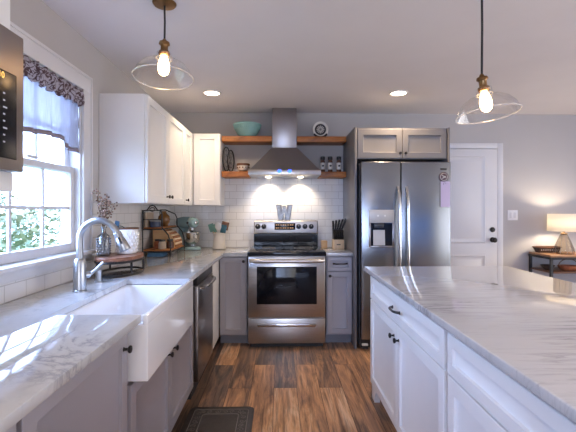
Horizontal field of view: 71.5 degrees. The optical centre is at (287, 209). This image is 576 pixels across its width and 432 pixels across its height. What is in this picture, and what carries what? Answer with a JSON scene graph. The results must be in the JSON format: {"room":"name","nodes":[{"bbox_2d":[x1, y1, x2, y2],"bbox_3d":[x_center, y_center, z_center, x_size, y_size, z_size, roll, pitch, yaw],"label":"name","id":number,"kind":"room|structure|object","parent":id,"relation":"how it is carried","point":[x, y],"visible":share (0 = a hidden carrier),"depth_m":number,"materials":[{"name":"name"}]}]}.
{"room":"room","nodes":[
{"label":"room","id":0,"kind":"room"},
{"bbox_2d":[0,0,168,304],"bbox_3d":[-1.330,0.120,0.999,0.120,2.440,7.050,0,0,-1],"label":"wall","id":1,"kind":"structure","parent":0,"point":[34,17],"depth_m":2.46,"materials":[{"name":"paint"}]},
{"bbox_2d":[0,0,9,29],"bbox_3d":[-1.092,-0.810,0.881,0.348,0.500,0.906,0,0,-1],"label":"upper cabinet","id":2,"kind":"object","parent":1,"relation":"attached to","point":[4,4],"visible":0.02,"depth_m":1.31,"materials":[{"name":"white paint"}]},
{"bbox_2d":[0,171,12,191],"bbox_3d":[-1.084,-0.092,0.877,0.363,0.064,0.897,0,0,-1],"label":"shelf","id":3,"kind":"object","parent":1,"relation":"attached to","point":[6,178],"visible":1,"depth_m":1.29,"materials":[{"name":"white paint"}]},
{"bbox_2d":[0,24,22,172],"bbox_3d":[-1.065,-0.350,0.948,0.388,0.448,0.778,0,0,-1],"label":"microwave","id":4,"kind":"object","parent":3,"relation":"on","point":[11,44],"visible":1,"depth_m":1.27,"materials":[{"name":"silver metal"}]},
{"bbox_2d":[0,21,95,284],"bbox_3d":[-1.324,-0.265,2.050,0.175,1.190,1.162,0,0,-1],"label":"window","id":5,"kind":"structure","parent":1,"relation":"in","point":[76,170],"depth_m":2.36,"materials":[{"name":"white paint"}]},
{"bbox_2d":[23,55,84,153],"bbox_3d":[-1.289,-0.555,2.054,0.070,0.406,0.905,0,0,-1],"label":"window valance","id":6,"kind":"object","parent":5,"relation":"hanging from","point":[51,103],"visible":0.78,"depth_m":2.17,"materials":[{"name":"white fabric"}]},
{"bbox_2d":[0,201,169,303],"bbox_3d":[-1.293,0.180,2.345,0.008,0.480,4.342,0,0,-1],"label":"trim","id":7,"kind":"structure","parent":1,"relation":"attached to","point":[129,215],"depth_m":2.69,"materials":[{"name":"tile"}]},
{"bbox_2d":[99,93,184,204],"bbox_3d":[-1.133,-0.426,3.306,0.364,0.758,1.087,0,0,-1],"label":"upper cabinet","id":8,"kind":"object","parent":1,"relation":"attached to","point":[142,145],"visible":0.98,"depth_m":2.77,"materials":[{"name":"white paint"}]},
{"bbox_2d":[161,128,191,205],"bbox_3d":[-1.151,-0.426,4.186,0.364,0.758,0.664,0,0,-1],"label":"upper cabinet","id":9,"kind":"object","parent":1,"relation":"attached to","point":[188,135],"visible":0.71,"depth_m":4.07,"materials":[{"name":"white paint"}]},
{"bbox_2d":[171,328,396,431],"bbox_3d":[1.654,1.390,1.058,6.090,0.100,7.290,0,0,-1],"label":"floor","id":10,"kind":"structure","parent":0,"point":[327,387],"depth_m":3.00,"materials":[{"name":"brown wood"}]},
{"bbox_2d":[6,424,15,431],"bbox_3d":[-0.913,0.903,0.597,0.668,0.873,0.630,0,0,-1],"label":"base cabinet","id":11,"kind":"object","parent":10,"relation":"on","point":[13,428],"visible":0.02,"depth_m":0.90,"materials":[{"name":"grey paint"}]},
{"bbox_2d":[16,334,132,431],"bbox_3d":[-0.926,0.903,1.248,0.668,0.873,0.663,0,0,-1],"label":"base cabinet","id":12,"kind":"object","parent":10,"relation":"on","point":[94,399],"visible":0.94,"depth_m":1.31,"materials":[{"name":"grey paint"}]},
{"bbox_2d":[127,323,192,431],"bbox_3d":[-0.945,0.897,2.183,0.668,0.885,1.198,0,0,-1],"label":"base cabinet","id":13,"kind":"object","parent":10,"relation":"on","point":[155,404],"visible":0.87,"depth_m":2.11,"materials":[{"name":"grey paint"}]},
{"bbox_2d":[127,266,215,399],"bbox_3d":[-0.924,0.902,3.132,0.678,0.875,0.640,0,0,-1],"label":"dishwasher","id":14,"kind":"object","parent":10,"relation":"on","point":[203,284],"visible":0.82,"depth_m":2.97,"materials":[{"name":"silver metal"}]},
{"bbox_2d":[212,260,218,347],"bbox_3d":[-0.992,0.897,3.696,0.635,0.885,0.460,0,0,-1],"label":"base cabinet","id":15,"kind":"object","parent":10,"relation":"on","point":[215,267],"visible":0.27,"depth_m":3.72,"materials":[{"name":"white paint"}]},
{"bbox_2d":[180,406,253,431],"bbox_3d":[-0.429,1.331,2.267,0.423,0.018,0.850,0,0,-1],"label":"floor mat","id":16,"kind":"object","parent":10,"relation":"on","point":[199,419],"visible":1,"depth_m":2.53,"materials":[{"name":"grey fabric"}]},
{"bbox_2d":[220,256,247,342],"bbox_3d":[-0.546,0.897,4.214,0.272,0.885,0.612,0,0,-1],"label":"base cabinet","id":17,"kind":"object","parent":10,"relation":"on","point":[233,269],"visible":0.96,"depth_m":3.95,"materials":[{"name":"grey paint"}]},
{"bbox_2d":[0,247,250,431],"bbox_3d":[-0.826,0.436,2.354,0.922,0.032,4.341,0,0,-1],"label":"countertop","id":18,"kind":"structure","parent":17,"relation":"on","point":[42,347],"depth_m":1.43,"materials":[{"name":"white stone"}]},
{"bbox_2d":[94,270,102,282],"bbox_3d":[-1.107,0.385,2.338,0.044,0.070,0.043,0,0,-1],"label":"soap dispenser","id":19,"kind":"object","parent":18,"relation":"on","point":[98,274],"visible":0.89,"depth_m":2.33,"materials":[{"name":"silver metal"}]},
{"bbox_2d":[72,217,130,292],"bbox_3d":[-0.965,0.229,2.087,0.293,0.382,0.100,0,0,-1],"label":"kitchen faucet","id":20,"kind":"object","parent":18,"relation":"on","point":[80,274],"visible":1,"depth_m":2.06,"materials":[{"name":"silver metal"}]},
{"bbox_2d":[94,251,143,278],"bbox_3d":[-1.116,0.358,2.663,0.279,0.121,0.452,0,0,-1],"label":"tray stand","id":21,"kind":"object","parent":18,"relation":"on","point":[114,258],"depth_m":2.55,"materials":[{"name":"brown wood"}]},
{"bbox_2d":[96,226,110,256],"bbox_3d":[-1.192,0.202,2.587,0.094,0.192,0.092,0,0,-1],"label":"bottle vase","id":22,"kind":"object","parent":21,"relation":"on","point":[103,244],"visible":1,"depth_m":2.56,"materials":[{"name":"clear glass"}]},
{"bbox_2d":[91,189,103,225],"bbox_3d":[-1.211,0.056,2.552,0.063,0.384,0.071,0,0,-1],"label":"sprig","id":23,"kind":"object","parent":22,"relation":"in","point":[96,200],"visible":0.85,"depth_m":2.54,"materials":[{"name":"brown plant"}]},
{"bbox_2d":[95,190,102,216],"bbox_3d":[-1.209,0.056,2.567,0.057,0.384,0.042,0,0,-1],"label":"sprig","id":24,"kind":"object","parent":22,"relation":"in","point":[97,191],"visible":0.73,"depth_m":2.56,"materials":[{"name":"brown plant"}]},
{"bbox_2d":[98,200,105,225],"bbox_3d":[-1.182,0.093,2.553,0.057,0.309,0.071,0,0,-1],"label":"sprig","id":25,"kind":"object","parent":22,"relation":"in","point":[104,215],"visible":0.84,"depth_m":2.54,"materials":[{"name":"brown plant"}]},
{"bbox_2d":[103,194,109,225],"bbox_3d":[-1.170,0.071,2.576,0.038,0.353,0.055,0,0,-38],"label":"sprig","id":26,"kind":"object","parent":22,"relation":"in","point":[108,200],"visible":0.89,"depth_m":2.57,"materials":[{"name":"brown plant"}]},
{"bbox_2d":[105,202,117,218],"bbox_3d":[-1.145,0.097,2.580,0.096,0.301,0.047,0,0,-1],"label":"sprig","id":27,"kind":"object","parent":22,"relation":"in","point":[116,202],"visible":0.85,"depth_m":2.58,"materials":[{"name":"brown plant"}]},
{"bbox_2d":[115,226,138,253],"bbox_3d":[-1.105,0.201,2.743,0.161,0.193,0.162,0,0,-1],"label":"canister","id":28,"kind":"object","parent":21,"relation":"on","point":[131,234],"visible":0.64,"depth_m":2.69,"materials":[{"name":"white ceramic"}]},
{"bbox_2d":[66,279,192,380],"bbox_3d":[-0.785,0.556,2.031,0.422,0.267,0.848,0,0,-1],"label":"farmhouse sink","id":29,"kind":"object","parent":18,"relation":"in","point":[166,310],"visible":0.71,"depth_m":1.98,"materials":[{"name":"ceramic"}]},
{"bbox_2d":[147,252,167,256],"bbox_3d":[-1.191,0.401,3.657,0.145,0.036,0.160,0,0,-1],"label":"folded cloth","id":30,"kind":"object","parent":18,"relation":"on","point":[150,254],"visible":0.89,"depth_m":3.58,"materials":[{"name":"blue fabric"}]},
{"bbox_2d":[142,205,184,256],"bbox_3d":[-1.175,0.186,3.820,0.259,0.468,0.527,0,0,-1],"label":"rack","id":31,"kind":"object","parent":18,"relation":"on","point":[162,227],"visible":0.88,"depth_m":3.57,"materials":[{"name":"black metal"}]},
{"bbox_2d":[145,212,153,226],"bbox_3d":[-1.275,0.089,3.675,0.022,0.134,0.200,0,0,-1],"label":"leaning board","id":32,"kind":"object","parent":31,"relation":"on","point":[148,215],"visible":0.72,"depth_m":3.62,"materials":[{"name":"beige wood"}]},
{"bbox_2d":[149,220,160,226],"bbox_3d":[-1.208,0.122,3.642,0.102,0.067,0.102,0,0,-1],"label":"tin","id":33,"kind":"object","parent":31,"relation":"on","point":[153,223],"visible":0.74,"depth_m":3.60,"materials":[{"name":"blue metal"}]},
{"bbox_2d":[154,239,160,248],"bbox_3d":[-1.205,0.312,3.707,0.068,0.087,0.068,0,0,-1],"label":"jar","id":34,"kind":"object","parent":31,"relation":"on","point":[156,242],"visible":0.66,"depth_m":3.68,"materials":[{"name":"orange"}]},
{"bbox_2d":[144,225,175,228],"bbox_3d":[-1.213,0.162,3.819,0.161,0.012,0.501,0,0,-1],"label":"shelf","id":35,"kind":"object","parent":31,"relation":"attached to","point":[169,226],"depth_m":3.57,"materials":[{"name":"brown wood"}]},
{"bbox_2d":[158,240,165,248],"bbox_3d":[-1.143,0.312,3.638,0.068,0.087,0.068,0,0,-1],"label":"jar","id":36,"kind":"object","parent":31,"relation":"on","point":[162,244],"visible":1,"depth_m":3.61,"materials":[{"name":"beige ceramic"}]},
{"bbox_2d":[158,211,169,225],"bbox_3d":[-1.189,0.083,3.837,0.115,0.146,0.115,0,0,36],"label":"jug","id":37,"kind":"object","parent":31,"relation":"on","point":[166,218],"visible":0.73,"depth_m":3.80,"materials":[{"name":"ceramic"}]},
{"bbox_2d":[144,245,183,250],"bbox_3d":[-1.176,0.362,3.820,0.236,0.012,0.501,0,0,-1],"label":"shelf","id":38,"kind":"object","parent":31,"relation":"attached to","point":[181,246],"depth_m":3.61,"materials":[{"name":"brown wood"}]},
{"bbox_2d":[153,229,181,247],"bbox_3d":[-1.172,0.268,3.920,0.214,0.176,0.285,0,0,-1],"label":"bread box","id":39,"kind":"object","parent":31,"relation":"on","point":[157,234],"visible":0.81,"depth_m":3.78,"materials":[{"name":"brown wood"}]},
{"bbox_2d":[166,239,173,248],"bbox_3d":[-1.095,0.312,3.714,0.068,0.087,0.068,0,0,-1],"label":"jar","id":40,"kind":"object","parent":31,"relation":"on","point":[167,242],"visible":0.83,"depth_m":3.69,"materials":[{"name":"brown glass"}]},
{"bbox_2d":[177,217,200,249],"bbox_3d":[-1.062,0.246,4.291,0.371,0.348,0.204,0,0,37],"label":"stand mixer","id":41,"kind":"object","parent":18,"relation":"on","point":[192,237],"visible":0.84,"depth_m":4.22,"materials":[{"name":"teal metal"}]},
{"bbox_2d":[183,231,200,246],"bbox_3d":[-1.024,0.309,4.262,0.193,0.152,0.193,0,0,42],"label":"bowl","id":42,"kind":"object","parent":41,"relation":"on","point":[192,238],"depth_m":4.20,"materials":[{"name":"metal"}]},
{"bbox_2d":[213,232,225,248],"bbox_3d":[-0.747,0.334,4.346,0.144,0.172,0.144,0,0,-1],"label":"utensil crock","id":43,"kind":"object","parent":18,"relation":"on","point":[219,238],"visible":0.97,"depth_m":4.29,"materials":[{"name":"white ceramic"}]},
{"bbox_2d":[208,223,213,232],"bbox_3d":[-0.812,0.274,4.341,0.116,0.263,0.015,0,0,-1],"label":"spatula","id":44,"kind":"object","parent":43,"relation":"in","point":[211,224],"visible":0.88,"depth_m":4.33,"materials":[{"name":"teal plastic"}]},
{"bbox_2d":[215,223,220,232],"bbox_3d":[-0.753,0.270,4.323,0.074,0.268,0.035,0,0,-1],"label":"serving spoon","id":45,"kind":"object","parent":43,"relation":"in","point":[217,225],"visible":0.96,"depth_m":4.31,"materials":[{"name":"white plastic"}]},
{"bbox_2d":[220,225,226,232],"bbox_3d":[-0.703,0.280,4.322,0.086,0.248,0.026,0,0,11],"label":"spatula","id":46,"kind":"object","parent":43,"relation":"in","point":[223,227],"visible":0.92,"depth_m":4.32,"materials":[{"name":"teal plastic"}]},
{"bbox_2d":[221,221,228,230],"bbox_3d":[-0.690,0.263,4.347,0.105,0.284,0.012,0,0,-1],"label":"turner","id":47,"kind":"object","parent":43,"relation":"in","point":[223,222],"visible":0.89,"depth_m":4.34,"materials":[{"name":"brown wood"}]},
{"bbox_2d":[247,220,325,346],"bbox_3d":[-0.017,0.729,4.170,0.765,1.222,0.720,0,0,-1],"label":"range","id":48,"kind":"object","parent":10,"relation":"on","point":[286,262],"visible":1,"depth_m":3.88,"materials":[{"name":"silver metal"}]},
{"bbox_2d":[276,205,292,220],"bbox_3d":[-0.042,0.029,4.478,0.190,0.178,0.025,0,0,-1],"label":"metal letter","id":49,"kind":"object","parent":48,"relation":"on","point":[281,210],"visible":1,"depth_m":4.47,"materials":[{"name":"paint"}]},
{"bbox_2d":[247,246,325,255],"bbox_3d":[-0.018,0.426,4.200,0.765,0.041,0.660,0,0,-1],"label":"cooktop","id":50,"kind":"object","parent":48,"relation":"in","point":[254,250],"depth_m":3.91,"materials":[{"name":"black glass"}]},
{"bbox_2d":[325,256,351,341],"bbox_3d":[0.504,0.897,4.233,0.257,0.885,0.616,0,0,-1],"label":"base cabinet","id":51,"kind":"object","parent":10,"relation":"on","point":[338,269],"visible":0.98,"depth_m":3.97,"materials":[{"name":"grey paint"}]},
{"bbox_2d":[322,247,352,255],"bbox_3d":[0.499,0.436,4.241,0.265,0.032,0.621,0,0,-1],"label":"countertop","id":52,"kind":"structure","parent":51,"relation":"on","point":[330,251],"depth_m":3.95,"materials":[{"name":"white stone"}]},
{"bbox_2d":[321,241,327,247],"bbox_3d":[0.399,0.380,4.419,0.069,0.080,0.064,0,0,-1],"label":"box","id":53,"kind":"object","parent":52,"relation":"on","point":[323,243],"visible":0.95,"depth_m":4.39,"materials":[{"name":"brown wood"}]},
{"bbox_2d":[332,228,343,248],"bbox_3d":[0.547,0.312,4.371,0.114,0.215,0.142,0,0,-1],"label":"knife block","id":54,"kind":"object","parent":52,"relation":"on","point":[337,242],"visible":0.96,"depth_m":4.31,"materials":[{"name":"brown wood"}]},
{"bbox_2d":[343,127,356,348],"bbox_3d":[0.647,0.269,4.209,0.023,2.142,0.690,0,0,-1],"label":"panel","id":55,"kind":"object","parent":10,"relation":"on","point":[350,147],"visible":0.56,"depth_m":3.97,"materials":[{"name":"grey paint"}]},
{"bbox_2d":[357,162,450,348],"bbox_3d":[1.119,0.440,4.128,0.859,1.800,0.792,0,0,-1],"label":"refrigerator","id":56,"kind":"object","parent":10,"relation":"on","point":[401,220],"visible":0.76,"depth_m":3.81,"materials":[{"name":"silver metal"}]},
{"bbox_2d":[439,172,447,181],"bbox_3d":[1.484,-0.315,3.810,0.090,0.090,0.010,0,0,-1],"label":"round magnet","id":57,"kind":"object","parent":56,"relation":"attached to","point":[443,176],"visible":1,"depth_m":3.81,"materials":[{"name":"plastic"}]},
{"bbox_2d":[440,181,449,206],"bbox_3d":[1.496,-0.150,3.813,0.100,0.244,0.004,0,0,-1],"label":"note","id":58,"kind":"object","parent":56,"relation":"attached to","point":[444,186],"visible":1,"depth_m":3.81,"materials":[{"name":"purple paper"}]},
{"bbox_2d":[370,276,449,431],"bbox_3d":[0.970,0.897,2.230,0.810,0.886,1.300,0,0,-1],"label":"base cabinet","id":59,"kind":"object","parent":10,"relation":"on","point":[409,374],"visible":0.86,"depth_m":2.08,"materials":[{"name":"white paint"}]},
{"bbox_2d":[439,127,449,161],"bbox_3d":[1.558,0.269,4.227,0.016,2.142,0.690,0,0,-1],"label":"panel","id":60,"kind":"object","parent":10,"relation":"on","point":[448,128],"visible":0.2,"depth_m":3.88,"materials":[{"name":"grey paint"}]},
{"bbox_2d":[447,332,575,431],"bbox_3d":[0.997,0.897,0.918,0.810,0.886,1.295,0,0,-1],"label":"base cabinet","id":61,"kind":"object","parent":10,"relation":"on","point":[482,397],"visible":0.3,"depth_m":1.25,"materials":[{"name":"white paint"}]},
{"bbox_2d":[364,266,575,422],"bbox_3d":[1.129,0.436,1.581,1.078,0.032,2.815,0,0,-1],"label":"countertop","id":62,"kind":"structure","parent":61,"relation":"on","point":[522,322],"depth_m":1.61,"materials":[{"name":"stone"}]},
{"bbox_2d":[528,252,575,277],"bbox_3d":[3.260,0.907,4.381,1.035,0.865,0.380,0,0,-1],"label":"console table","id":63,"kind":"object","parent":10,"relation":"on","point":[564,255],"visible":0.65,"depth_m":4.25,"materials":[{"name":"brown wood"}]},
{"bbox_2d":[532,246,561,252],"bbox_3d":[2.905,0.441,4.489,0.288,0.066,0.128,0,0,-1],"label":"basket","id":64,"kind":"object","parent":63,"relation":"on","point":[540,249],"visible":0.96,"depth_m":4.44,"materials":[{"name":"wicker"}]},
{"bbox_2d":[540,264,554,269],"bbox_3d":[2.828,0.623,4.358,0.140,0.052,0.140,0,0,-1],"label":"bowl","id":65,"kind":"object","parent":63,"relation":"on","point":[544,266],"visible":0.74,"depth_m":4.33,"materials":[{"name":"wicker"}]},
{"bbox_2d":[532,267,575,273],"bbox_3d":[3.258,0.659,4.381,0.990,0.018,0.350,0,0,-1],"label":"shelf","id":66,"kind":"object","parent":63,"relation":"attached to","point":[555,270],"depth_m":4.23,"materials":[{"name":"brown wood"}]},
{"bbox_2d":[547,214,575,253],"bbox_3d":[2.984,0.258,4.326,0.312,0.432,0.312,0,0,-1],"label":"table lamp","id":67,"kind":"object","parent":63,"relation":"on","point":[563,223],"visible":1,"depth_m":4.22,"materials":[{"name":"white fabric"}]},
{"bbox_2d":[557,260,575,270],"bbox_3d":[3.029,0.587,4.322,0.226,0.125,0.164,0,0,-1],"label":"basket","id":68,"kind":"object","parent":63,"relation":"on","point":[566,267],"visible":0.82,"depth_m":4.28,"materials":[{"name":"orange wicker"}]},
{"bbox_2d":[42,0,575,114],"bbox_3d":[1.654,-1.150,1.058,6.090,0.100,7.290,0,0,-1],"label":"ceiling","id":69,"kind":"structure","parent":0,"point":[308,56],"depth_m":2.79,"materials":[{"name":"paint"}]},
{"bbox_2d":[131,0,193,89],"bbox_3d":[-0.656,-0.887,2.106,0.314,0.425,0.312,0,0,-1],"label":"pendant lamp","id":70,"kind":"object","parent":69,"relation":"hanging from","point":[166,5],"visible":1,"depth_m":2.10,"materials":[{"name":"clear glass"}]},
{"bbox_2d":[158,38,169,57],"bbox_3d":[-0.657,-0.863,2.122,0.062,0.096,0.064,0,0,-1],"label":"socket","id":71,"kind":"object","parent":70,"relation":"attached to","point":[163,52],"depth_m":2.10,"materials":[{"name":"gold metal"}]},
{"bbox_2d":[202,90,221,95],"bbox_3d":[-0.716,-1.096,3.756,0.180,0.007,0.180,0,0,-1],"label":"recessed light","id":72,"kind":"object","parent":69,"relation":"in","point":[206,92],"visible":1,"depth_m":3.75,"materials":[{"name":"white paint"}]},
{"bbox_2d":[389,90,407,95],"bbox_3d":[1.040,-1.096,3.762,0.180,0.007,0.180,0,0,-1],"label":"recessed light","id":73,"kind":"object","parent":69,"relation":"in","point":[398,92],"visible":1,"depth_m":3.76,"materials":[{"name":"white paint"}]},
{"bbox_2d":[455,0,522,124],"bbox_3d":[0.955,-0.767,1.913,0.290,0.666,0.291,0,0,-1],"label":"pendant lamp","id":74,"kind":"object","parent":69,"relation":"hanging from","point":[485,101],"visible":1,"depth_m":1.91,"materials":[{"name":"clear glass"}]},
{"bbox_2d":[476,74,489,92],"bbox_3d":[0.940,-0.612,1.925,0.060,0.089,0.059,0,0,-1],"label":"socket","id":75,"kind":"object","parent":74,"relation":"attached to","point":[482,79],"depth_m":1.91,"materials":[{"name":"gold metal"}]},
{"bbox_2d":[169,113,575,327],"bbox_3d":[1.582,0.120,4.643,6.090,2.440,0.120,0,0,-1],"label":"wall","id":76,"kind":"structure","parent":0,"point":[539,151],"depth_m":4.60,"materials":[{"name":"paint"}]},
{"bbox_2d":[191,134,223,205],"bbox_3d":[-0.869,-0.426,4.358,0.307,0.758,0.330,0,0,-1],"label":"upper cabinet","id":77,"kind":"object","parent":76,"relation":"attached to","point":[207,149],"visible":0.8,"depth_m":4.21,"materials":[{"name":"white paint"}]},
{"bbox_2d":[222,171,250,178],"bbox_3d":[-0.566,-0.385,4.407,0.294,0.060,0.246,0,0,-1],"label":"shelf","id":78,"kind":"object","parent":76,"relation":"attached to","point":[225,174],"visible":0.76,"depth_m":4.29,"materials":[{"name":"brown wood"}]},
{"bbox_2d":[222,147,229,170],"bbox_3d":[-0.676,-0.556,4.387,0.024,0.281,0.134,0,0,31],"label":"ornament","id":79,"kind":"object","parent":78,"relation":"on","point":[226,151],"visible":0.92,"depth_m":4.38,"materials":[{"name":"black metal"}]},
{"bbox_2d":[227,150,234,170],"bbox_3d":[-0.634,-0.542,4.438,0.024,0.254,0.124,0,0,31],"label":"ornament","id":80,"kind":"object","parent":78,"relation":"on","point":[228,155],"visible":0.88,"depth_m":4.43,"materials":[{"name":"black metal"}]},
{"bbox_2d":[237,163,249,170],"bbox_3d":[-0.494,-0.463,4.411,0.147,0.095,0.147,0,0,-1],"label":"bowl","id":81,"kind":"object","parent":78,"relation":"on","point":[241,166],"visible":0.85,"depth_m":4.36,"materials":[{"name":"white ceramic"}]},
{"bbox_2d":[222,136,271,144],"bbox_3d":[-0.444,-0.765,4.410,0.538,0.060,0.246,0,0,-1],"label":"shelf","id":82,"kind":"object","parent":76,"relation":"attached to","point":[227,140],"visible":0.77,"depth_m":4.29,"materials":[{"name":"brown wood"}]},
{"bbox_2d":[233,121,260,135],"bbox_3d":[-0.448,-0.871,4.407,0.314,0.150,0.314,0,0,-1],"label":"mixing bowl","id":83,"kind":"object","parent":82,"relation":"on","point":[243,128],"visible":0.85,"depth_m":4.30,"materials":[{"name":"teal ceramic"}]},
{"bbox_2d":[170,169,342,246],"bbox_3d":[-0.353,-0.020,4.540,1.961,0.880,0.008,0,0,-1],"label":"backsplash","id":84,"kind":"structure","parent":76,"relation":"attached to","point":[246,201],"depth_m":4.54,"materials":[{"name":"tile"}]},
{"bbox_2d":[248,108,320,177],"bbox_3d":[-0.038,-0.726,4.310,0.744,0.744,0.471,0,0,-1],"label":"range hood","id":85,"kind":"object","parent":76,"relation":"attached to","point":[284,159],"visible":1,"depth_m":4.24,"materials":[{"name":"silver metal"}]},
{"bbox_2d":[297,136,345,145],"bbox_3d":[0.359,-0.763,4.426,0.532,0.060,0.246,0,0,-1],"label":"shelf","id":86,"kind":"object","parent":76,"relation":"attached to","point":[301,140],"visible":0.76,"depth_m":4.31,"materials":[{"name":"brown wood"}]},
{"bbox_2d":[312,122,327,135],"bbox_3d":[0.359,-0.885,4.433,0.178,0.189,0.050,0,0,-1],"label":"clock","id":87,"kind":"object","parent":86,"relation":"on","point":[319,128],"visible":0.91,"depth_m":4.42,"materials":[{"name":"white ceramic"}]},
{"bbox_2d":[317,172,345,178],"bbox_3d":[0.480,-0.384,4.428,0.290,0.060,0.246,0,0,-1],"label":"shelf","id":88,"kind":"object","parent":76,"relation":"attached to","point":[324,175],"visible":0.76,"depth_m":4.31,"materials":[{"name":"brown wood"}]},
{"bbox_2d":[320,156,324,171],"bbox_3d":[0.382,-0.500,4.398,0.054,0.173,0.056,0,0,-1],"label":"bottle","id":89,"kind":"object","parent":88,"relation":"on","point":[322,158],"visible":0.85,"depth_m":4.38,"materials":[{"name":"black glass"}]},
{"bbox_2d":[328,156,332,171],"bbox_3d":[0.465,-0.500,4.399,0.054,0.173,0.056,0,0,-1],"label":"bottle","id":90,"kind":"object","parent":88,"relation":"on","point":[330,158],"visible":0.9,"depth_m":4.38,"materials":[{"name":"black glass"}]},
{"bbox_2d":[336,156,340,171],"bbox_3d":[0.560,-0.500,4.401,0.054,0.173,0.056,0,0,-1],"label":"bottle","id":91,"kind":"object","parent":88,"relation":"on","point":[338,164],"visible":0.87,"depth_m":4.38,"materials":[{"name":"black glass"}]},
{"bbox_2d":[357,128,446,164],"bbox_3d":[1.104,-0.649,4.209,0.887,0.302,0.708,0,0,-1],"label":"upper cabinet","id":92,"kind":"object","parent":76,"relation":"attached to","point":[373,144],"visible":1,"depth_m":3.90,"materials":[{"name":"grey paint"}]},
{"bbox_2d":[450,143,502,265],"bbox_3d":[1.980,0.287,4.541,0.971,2.105,0.099,0,0,-1],"label":"door","id":93,"kind":"structure","parent":76,"relation":"in","point":[476,168],"depth_m":4.56,"materials":[{"name":"white paint"}]},
{"bbox_2d":[508,210,517,219],"bbox_3d":[2.583,0.060,4.597,0.116,0.116,0.011,0,0,-1],"label":"light switch","id":94,"kind":"object","parent":76,"relation":"attached to","point":[512,214],"visible":1,"depth_m":4.59,"materials":[{"name":"white paint"}]},
{"label":"outside","id":95,"kind":"structure","parent":0,"visible":0},
{"bbox_2d":[0,243,56,252],"bbox_3d":[-15.917,1.990,5.682,28.400,0.100,36.000,0,0,-1],"label":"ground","id":96,"kind":"structure","parent":95,"point":[1,243],"depth_m":21.86,"materials":[{"name":"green plant"}]},
{"bbox_2d":[0,192,44,251],"bbox_3d":[-12.289,0.603,16.224,4.256,2.716,4.150,0,0,-1],"label":"shrub","id":97,"kind":"object","parent":96,"relation":"on","point":[2,197],"visible":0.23,"depth_m":16.75,"materials":[{"name":"green plant"}]},
{"bbox_2d":[0,210,57,252],"bbox_3d":[-6.173,0.960,8.244,3.038,2.004,3.121,0,0,-1],"label":"shrub","id":98,"kind":"object","parent":96,"relation":"on","point":[26,239],"visible":0.28,"depth_m":8.49,"materials":[{"name":"green plant"}]},
{"bbox_2d":[0,209,60,250],"bbox_3d":[-8.144,0.914,13.181,3.642,2.114,3.744,0,0,-1],"label":"shrub","id":99,"kind":"object","parent":96,"relation":"on","point":[31,211],"visible":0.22,"depth_m":12.73,"materials":[{"name":"green plant"}]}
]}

